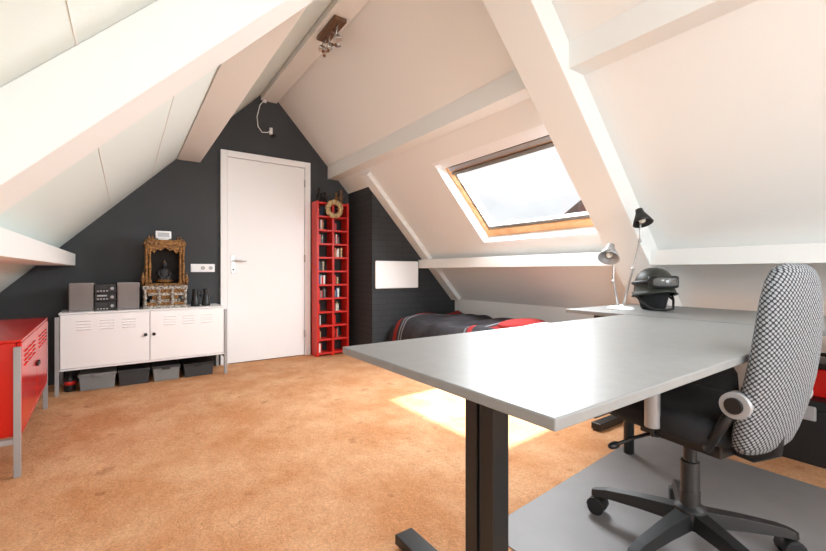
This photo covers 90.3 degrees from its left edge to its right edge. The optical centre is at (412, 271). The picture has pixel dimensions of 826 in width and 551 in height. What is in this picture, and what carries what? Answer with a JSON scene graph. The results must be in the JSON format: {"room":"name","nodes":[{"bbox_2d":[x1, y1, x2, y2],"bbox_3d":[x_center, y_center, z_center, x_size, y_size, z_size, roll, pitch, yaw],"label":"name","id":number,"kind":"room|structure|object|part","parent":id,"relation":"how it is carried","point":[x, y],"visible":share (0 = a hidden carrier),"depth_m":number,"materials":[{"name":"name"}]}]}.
{"room":"home office","nodes":[
{"label":"home office","id":0,"kind":"room"},
{"bbox_2d":[0,95,347,384],"bbox_3d":[-1.592,-0.550,4.513,4.530,2.990,0.120,0,0,-35],"label":"wall","id":1,"kind":"structure","parent":0,"point":[182,199],"depth_m":3.96,"materials":[{"name":"black paint"}]},
{"bbox_2d":[191,264,214,271],"bbox_3d":[-2.088,-0.040,4.085,0.215,0.080,0.013,0,0,-35],"label":"wall socket","id":2,"kind":"object","parent":1,"relation":"attached to","point":[194,267],"depth_m":4.08,"materials":[{"name":"white plastic"}]},
{"bbox_2d":[220,149,309,364],"bbox_3d":[-1.566,-0.150,4.437,0.944,2.190,0.035,0,0,-35],"label":"frame","id":3,"kind":"object","parent":1,"relation":"attached to","point":[224,154],"visible":0.95,"depth_m":4.31,"materials":[{"name":"white paint"}]},
{"bbox_2d":[228,157,303,363],"bbox_3d":[-1.553,-0.119,4.418,0.808,2.113,0.078,0,0,-35],"label":"leaf","id":4,"kind":"object","parent":1,"relation":"attached to","point":[266,200],"depth_m":4.42,"materials":[{"name":"white paint"}]},
{"bbox_3d":[-1.794,-0.080,4.236,0.140,0.190,0.057,0,0,-35],"label":"handle","id":5,"kind":"part","parent":4,"relation":"part of","materials":[{"name":"silver metal"}]},
{"bbox_2d":[0,0,682,306],"bbox_3d":[0.210,-0.764,1.923,4.247,2.373,0.250,0,0,-35],"label":"ceiling beam","id":6,"kind":"structure","parent":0,"point":[60,111],"depth_m":1.20,"materials":[{"name":"white wood"}]},
{"bbox_2d":[348,187,454,345],"bbox_3d":[-0.129,-0.019,5.104,1.195,1.927,0.590,0,0,-35],"label":"wall alcove","id":7,"kind":"structure","parent":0,"point":[374,236],"depth_m":4.71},
{"bbox_2d":[375,261,417,288],"bbox_3d":[-0.181,0.030,4.686,0.580,0.310,0.035,0,0,-35],"label":"heater","id":8,"kind":"object","parent":7,"relation":"attached to","point":[388,274],"visible":1,"depth_m":4.66,"materials":[{"name":"white paint"}]},
{"bbox_2d":[361,172,460,299],"bbox_3d":[0.015,-0.357,4.759,1.314,1.414,0.140,0,0,-35],"label":"trim","id":9,"kind":"structure","parent":7,"relation":"attached to","point":[368,178],"depth_m":4.66,"materials":[{"name":"white paint"}]},
{"bbox_2d":[0,0,825,314],"bbox_3d":[0.447,-0.800,1.577,4.740,2.580,7.270,0,0,-35],"label":"ceiling","id":10,"kind":"structure","parent":0,"point":[716,128],"depth_m":2.42,"materials":[{"name":"white paint"}]},
{"bbox_2d":[0,227,74,265],"bbox_3d":[-0.979,-0.105,0.566,0.254,0.100,7.050,0,0,-35],"label":"ceiling beam","id":11,"kind":"structure","parent":10,"relation":"attached to","point":[15,248],"depth_m":1.91,"materials":[{"name":"white wood"}]},
{"bbox_2d":[66,0,174,207],"bbox_3d":[-1.149,-0.726,1.729,0.306,0.316,4.950,0,0,-35],"label":"trim","id":12,"kind":"structure","parent":10,"relation":"attached to","point":[67,1],"depth_m":1.91,"materials":[{"name":"white paint"}]},
{"bbox_2d":[177,5,307,161],"bbox_3d":[-0.170,-1.193,1.132,0.200,0.216,7.050,0,0,-35],"label":"ceiling beam","id":13,"kind":"structure","parent":10,"relation":"attached to","point":[235,77],"depth_m":2.43,"materials":[{"name":"white wood"}]},
{"bbox_2d":[261,0,368,103],"bbox_3d":[0.457,-1.914,1.571,0.170,0.139,7.050,0,0,-35],"label":"ridge beam","id":14,"kind":"structure","parent":10,"relation":"attached to","point":[307,52],"depth_m":3.47,"materials":[{"name":"white paint"}]},
{"bbox_2d":[257,100,276,137],"bbox_3d":[-1.575,-1.657,4.423,0.206,0.403,0.059,0,0,-28],"label":"lamp cord","id":15,"kind":"object","parent":14,"relation":"hanging from","point":[270,131],"visible":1,"depth_m":4.42,"materials":[{"name":"white paint"}]},
{"bbox_2d":[317,15,346,56],"bbox_3d":[-0.612,-1.749,3.112,0.129,0.192,0.340,0,0,-35],"label":"ceiling spotlight","id":16,"kind":"object","parent":14,"relation":"attached to","point":[336,23],"visible":1,"depth_m":3.08,"materials":[{"name":"brown wood"}]},
{"bbox_2d":[432,124,598,244],"bbox_3d":[0.823,-0.649,3.323,0.721,0.766,1.260,0,0,-35],"label":"lining","id":17,"kind":"object","parent":10,"relation":"attached to","point":[590,231],"visible":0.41,"depth_m":3.59,"materials":[{"name":"white paint"}]},
{"bbox_2d":[446,140,593,235],"bbox_3d":[0.881,-0.665,3.364,0.595,0.636,1.220,0,0,-35],"label":"frame","id":18,"kind":"object","parent":17,"relation":"attached to","point":[586,222],"visible":0.34,"depth_m":3.57,"materials":[{"name":"brown wood"}]},
{"bbox_2d":[455,145,589,229],"bbox_3d":[0.881,-0.665,3.364,0.481,0.515,1.120,0,0,-35],"label":"window","id":19,"kind":"structure","parent":18,"relation":"attached to","point":[581,215],"depth_m":3.58,"materials":[{"name":"grey"}]},
{"bbox_2d":[441,128,553,174],"bbox_3d":[0.634,-0.950,3.191,0.129,0.173,1.220,0,0,-35],"label":"bar","id":20,"kind":"object","parent":19,"relation":"attached to","point":[541,136],"visible":0.44,"depth_m":3.12,"materials":[{"name":"white paint"}]},
{"bbox_2d":[328,0,756,180],"bbox_3d":[1.068,-1.168,1.999,0.134,0.146,7.050,0,0,-35],"label":"ceiling beam","id":21,"kind":"structure","parent":10,"relation":"attached to","point":[652,22],"depth_m":2.18,"materials":[{"name":"white wood"}]},
{"bbox_2d":[418,243,825,267],"bbox_3d":[2.001,-0.095,2.293,0.209,0.100,6.460,0,0,-35],"label":"ceiling beam","id":22,"kind":"structure","parent":10,"relation":"attached to","point":[813,253],"depth_m":2.56,"materials":[{"name":"white wood"}]},
{"bbox_2d":[0,352,825,550],"bbox_3d":[0.471,0.995,1.593,4.600,0.100,7.270,0,0,-35],"label":"floor","id":23,"kind":"structure","parent":0,"point":[338,451],"depth_m":2.04,"materials":[{"name":"carpet"}]},
{"bbox_2d":[0,318,47,478],"bbox_3d":[-2.329,0.630,2.260,0.412,0.630,1.216,0,0,-37],"label":"base cabinet","id":24,"kind":"object","parent":23,"relation":"on","point":[23,342],"visible":1,"depth_m":1.94,"materials":[{"name":"red metal"}]},
{"bbox_2d":[64,371,75,391],"bbox_3d":[-2.727,0.869,3.267,0.076,0.152,0.076,0,0,-35],"label":"flask","id":25,"kind":"object","parent":23,"relation":"on","point":[70,379],"visible":1,"depth_m":3.25,"materials":[{"name":"black plastic"}]},
{"bbox_2d":[78,366,116,390],"bbox_3d":[-2.626,0.880,3.432,0.247,0.130,0.318,0,0,-35],"label":"storage box","id":26,"kind":"object","parent":23,"relation":"on","point":[102,377],"visible":0.92,"depth_m":3.33,"materials":[{"name":"grey plastic"}]},
{"bbox_3d":[-2.626,0.830,3.432,0.247,0.030,0.318,0,0,-35],"label":"lid","id":27,"kind":"part","parent":26,"relation":"part of","materials":[{"name":"grey plastic"}]},
{"bbox_2d":[118,362,149,385],"bbox_3d":[-2.425,0.880,3.572,0.227,0.130,0.318,0,0,-35],"label":"storage box","id":28,"kind":"object","parent":23,"relation":"on","point":[130,374],"visible":0.92,"depth_m":3.47,"materials":[{"name":"grey plastic"}]},
{"bbox_3d":[-2.425,0.830,3.572,0.227,0.030,0.318,0,0,-35],"label":"lid","id":29,"kind":"part","parent":28,"relation":"part of","materials":[{"name":"grey plastic"}]},
{"bbox_2d":[55,303,226,396],"bbox_3d":[-2.334,0.630,3.623,1.216,0.630,0.412,0,0,-36],"label":"base cabinet","id":30,"kind":"object","parent":23,"relation":"on","point":[83,339],"visible":1,"depth_m":3.42,"materials":[{"name":"white metal"}]},
{"bbox_2d":[69,283,94,311],"bbox_3d":[-2.701,0.203,3.356,0.155,0.225,0.203,0,0,-35],"label":"speaker","id":31,"kind":"object","parent":30,"relation":"on","point":[81,295],"visible":1,"depth_m":3.28},
{"bbox_2d":[95,284,115,310],"bbox_3d":[-2.572,0.207,3.441,0.140,0.215,0.212,0,0,-35],"label":"system","id":32,"kind":"object","parent":30,"relation":"on","point":[105,294],"visible":1,"depth_m":3.37,"materials":[{"name":"black plastic"}]},
{"bbox_2d":[117,282,139,309],"bbox_3d":[-2.447,0.203,3.534,0.155,0.225,0.203,0,0,-35],"label":"speaker","id":33,"kind":"object","parent":30,"relation":"on","point":[128,293],"visible":1,"depth_m":3.45},
{"bbox_2d":[141,235,188,308],"bbox_3d":[-2.229,-0.004,3.689,0.366,0.638,0.260,0,0,-35],"label":"shrine","id":34,"kind":"object","parent":30,"relation":"on","point":[162,279],"visible":1,"depth_m":3.65,"materials":[{"name":"gold metal"}]},
{"bbox_2d":[155,231,170,239],"bbox_3d":[-2.234,-0.326,3.678,0.120,0.080,0.052,0,0,-35],"label":"alarm clock","id":35,"kind":"object","parent":34,"relation":"on","point":[160,235],"visible":0.88,"depth_m":3.66,"materials":[{"name":"white paint"}]},
{"bbox_3d":[-2.235,-0.083,3.697,0.320,0.405,0.200,0,0,-35],"label":"frame","id":36,"kind":"part","parent":34,"relation":"part of","materials":[{"name":"gold metal"}]},
{"bbox_2d":[191,288,209,305],"bbox_3d":[-1.978,0.235,3.828,0.166,0.160,0.075,0,0,-35],"label":"binoculars","id":37,"kind":"object","parent":30,"relation":"on","point":[195,298],"visible":1,"depth_m":3.82,"materials":[{"name":"black metal"}]},
{"bbox_2d":[150,359,179,381],"bbox_3d":[-2.235,0.880,3.705,0.212,0.130,0.318,0,0,-35],"label":"storage box","id":38,"kind":"object","parent":23,"relation":"on","point":[164,370],"visible":0.92,"depth_m":3.60,"materials":[{"name":"grey plastic"}]},
{"bbox_3d":[-2.235,0.830,3.705,0.212,0.030,0.318,0,0,-35],"label":"lid","id":39,"kind":"part","parent":38,"relation":"part of","materials":[{"name":"grey plastic"}]},
{"bbox_2d":[180,356,213,377],"bbox_3d":[-2.031,0.885,3.860,0.252,0.120,0.318,0,0,-35],"label":"storage box","id":40,"kind":"object","parent":23,"relation":"on","point":[203,365],"visible":0.94,"depth_m":3.76,"materials":[{"name":"grey plastic"}]},
{"bbox_3d":[-2.031,0.840,3.860,0.252,0.030,0.318,0,0,-35],"label":"lid","id":41,"kind":"part","parent":40,"relation":"part of","materials":[{"name":"black plastic"}]},
{"bbox_2d":[312,200,348,356],"bbox_3d":[-0.950,0.075,4.731,0.390,1.740,0.160,0,0,-35],"label":"rack","id":42,"kind":"object","parent":23,"relation":"on","point":[342,253],"visible":0.92,"depth_m":4.69,"materials":[{"name":"red paint"}]},
{"bbox_2d":[316,187,322,201],"bbox_3d":[-1.059,-0.880,4.653,0.084,0.170,0.049,0,0,-35],"label":"wooden figurine","id":43,"kind":"object","parent":42,"relation":"on","point":[319,194],"visible":0.9,"depth_m":4.64,"materials":[{"name":"black wood"}]},
{"bbox_2d":[322,192,328,201],"bbox_3d":[-1.002,-0.855,4.693,0.083,0.120,0.049,0,0,-35],"label":"wooden figurine","id":44,"kind":"object","parent":42,"relation":"on","point":[324,198],"visible":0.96,"depth_m":4.68,"materials":[{"name":"black wood"}]},
{"bbox_2d":[325,199,343,217],"bbox_3d":[-0.890,-0.711,4.637,0.214,0.216,0.073,0,0,-35],"label":"wreath","id":45,"kind":"object","parent":42,"relation":"hanging from","point":[338,204],"visible":1,"depth_m":4.61,"materials":[{"name":"wicker"}]},
{"bbox_2d":[338,190,344,203],"bbox_3d":[-0.838,-0.880,4.808,0.084,0.170,0.049,0,0,-35],"label":"wooden figurine","id":46,"kind":"object","parent":42,"relation":"on","point":[340,198],"visible":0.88,"depth_m":4.79,"materials":[{"name":"brown wood"}]},
{"bbox_2d":[388,310,551,341],"bbox_3d":[0.650,0.672,4.040,0.980,0.545,1.873,0,0,-35],"label":"bed","id":47,"kind":"object","parent":23,"relation":"on","point":[421,325],"visible":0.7,"depth_m":4.08,"materials":[{"name":"dark grey fabric"},{"name":"red fabric"}]},
{"bbox_2d":[497,318,545,327],"bbox_3d":[0.935,0.445,3.511,0.540,0.090,0.280,0,0,-35],"label":"cushion","id":48,"kind":"object","parent":47,"relation":"on","point":[522,321],"depth_m":3.40,"materials":[{"name":"red fabric"}]},
{"bbox_2d":[525,322,551,325],"bbox_3d":[1.042,0.505,3.464,0.720,0.160,0.400,0,0,-35],"label":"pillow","id":49,"kind":"object","parent":47,"relation":"on","point":[526,323],"depth_m":3.41,"materials":[{"name":"white fabric"}]},
{"bbox_2d":[343,314,754,550],"bbox_3d":[0.680,0.588,1.452,1.680,0.715,0.790,0,0,-35],"label":"desk","id":50,"kind":"object","parent":23,"relation":"on","point":[556,376],"visible":0.99,"depth_m":1.08,"materials":[{"name":"grey laminate"}]},
{"bbox_3d":[0.740,0.598,1.501,1.415,0.695,0.780,0,0,-35],"label":"frame","id":51,"kind":"part","parent":50,"relation":"part of","materials":[{"name":"black metal"}]},
{"bbox_3d":[0.752,0.386,1.289,0.053,0.271,0.044,0,0,-35],"label":"crank handle","id":52,"kind":"part","parent":50,"relation":"part of","materials":[{"name":"grey paint"}]},
{"bbox_2d":[508,432,825,550],"bbox_3d":[1.222,0.943,1.375,1.420,0.004,1.550,0,0,-35],"label":"floor mat","id":53,"kind":"object","parent":23,"relation":"on","point":[560,518],"visible":0.67,"depth_m":1.66,"materials":[{"name":"grey plastic"}]},
{"bbox_2d":[586,263,823,550],"bbox_3d":[0.922,0.458,1.388,0.652,0.965,0.682,0,0,-26],"label":"office chair","id":54,"kind":"object","parent":53,"relation":"on","point":[754,423],"visible":0.96,"depth_m":1.17,"materials":[{"name":"black fabric"}]},
{"bbox_3d":[0.930,0.479,1.426,0.440,0.106,0.430,0,0,-26],"label":"seat","id":55,"kind":"part","parent":54,"relation":"part of","materials":[{"name":"black fabric"}]},
{"bbox_3d":[1.050,0.251,1.180,0.330,0.550,0.138,0,0,-26],"label":"backrest","id":56,"kind":"part","parent":54,"relation":"part of","materials":[{"name":"fabric"}]},
{"bbox_2d":[566,303,825,430],"bbox_3d":[1.894,0.585,1.906,0.800,0.710,2.150,0,0,-35],"label":"desk","id":57,"kind":"object","parent":23,"relation":"on","point":[688,313],"visible":0.49,"depth_m":2.34,"materials":[{"name":"grey laminate"}]},
{"bbox_3d":[1.909,0.596,1.886,0.700,0.688,1.940,0,0,-35],"label":"frame","id":58,"kind":"part","parent":57,"relation":"part of","materials":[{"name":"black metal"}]},
{"bbox_2d":[598,208,653,310],"bbox_3d":[1.285,-0.075,2.473,0.213,0.610,0.280,0,0,-35],"label":"desk lamp","id":59,"kind":"object","parent":57,"relation":"on","point":[609,255],"visible":1,"depth_m":2.49,"materials":[{"name":"white metal"}]},
{"bbox_3d":[1.206,-0.111,2.514,0.130,0.134,0.121,0,0,-35],"label":"lamp shade","id":60,"kind":"part","parent":59,"relation":"part of","materials":[{"name":"grey paint"}]},
{"bbox_3d":[1.204,-0.107,2.520,0.040,0.040,0.040,0,0,-35],"label":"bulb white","id":61,"kind":"part","parent":59,"relation":"part of","materials":[{"name":"white glass"}]},
{"bbox_3d":[1.242,0.039,2.538,0.056,0.344,0.046,0,0,-35],"label":"arm white","id":62,"kind":"part","parent":59,"relation":"part of","materials":[{"name":"silver metal"}]},
{"bbox_3d":[1.339,-0.063,2.494,0.067,0.548,0.122,0,0,-35],"label":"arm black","id":63,"kind":"part","parent":59,"relation":"part of","materials":[{"name":"silver metal"}]},
{"bbox_3d":[1.350,-0.322,2.411,0.109,0.118,0.104,0,0,-35],"label":"lamp shade","id":64,"kind":"part","parent":59,"relation":"part of","materials":[{"name":"black plastic"}]},
{"bbox_2d":[631,267,678,310],"bbox_3d":[1.479,0.101,2.515,0.238,0.258,0.310,0,0,3],"label":"helmet","id":65,"kind":"object","parent":57,"relation":"on","point":[653,287],"visible":1,"depth_m":2.45,"materials":[{"name":"black plastic"}]},
{"bbox_3d":[1.472,0.058,2.397,0.180,0.072,0.058,0,0,3],"label":"goggle frame","id":66,"kind":"part","parent":65,"relation":"part of","materials":[{"name":"black plastic"}]},
{"bbox_2d":[691,367,738,391],"bbox_3d":[1.706,0.697,2.415,0.385,0.496,0.300,0,0,-35],"label":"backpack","id":67,"kind":"object","parent":23,"relation":"on","point":[725,380],"visible":0.04,"depth_m":2.28,"materials":[{"name":"black fabric"}]},
{"bbox_2d":[741,387,825,468],"bbox_3d":[2.092,0.785,2.148,0.428,0.320,0.500,0,0,-35],"label":"trunk","id":68,"kind":"object","parent":23,"relation":"on","point":[808,445],"visible":0.38,"depth_m":2.01,"materials":[{"name":"black plastic"}]},
{"bbox_2d":[813,353,825,397],"bbox_3d":[2.080,0.520,2.164,0.240,0.210,0.330,0,0,-35],"label":"toolbox","id":69,"kind":"object","parent":68,"relation":"on","point":[819,389],"visible":0.12,"depth_m":2.04,"materials":[{"name":"red paint"}]},
{"bbox_3d":[2.080,0.449,2.164,0.240,0.068,0.330,0,0,-35],"label":"lid","id":70,"kind":"part","parent":69,"relation":"part of","materials":[{"name":"black plastic"}]},
{"bbox_2d":[455,299,825,389],"bbox_3d":[2.246,0.612,2.824,0.080,0.666,7.050,0,0,-35],"label":"wall","id":71,"kind":"structure","parent":0,"point":[492,309],"depth_m":4.29,"materials":[{"name":"white paint"}]},
{"label":"outside","id":72,"kind":"structure","parent":0,"visible":0},
{"bbox_2d":[563,200,586,214],"bbox_3d":[6.896,-0.280,15.083,3.400,4.450,3.000,0,0,-35],"label":"neighbouring house","id":73,"kind":"structure","parent":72,"point":[578,207],"depth_m":13.98,"materials":[{"name":"brown"}]}
]}

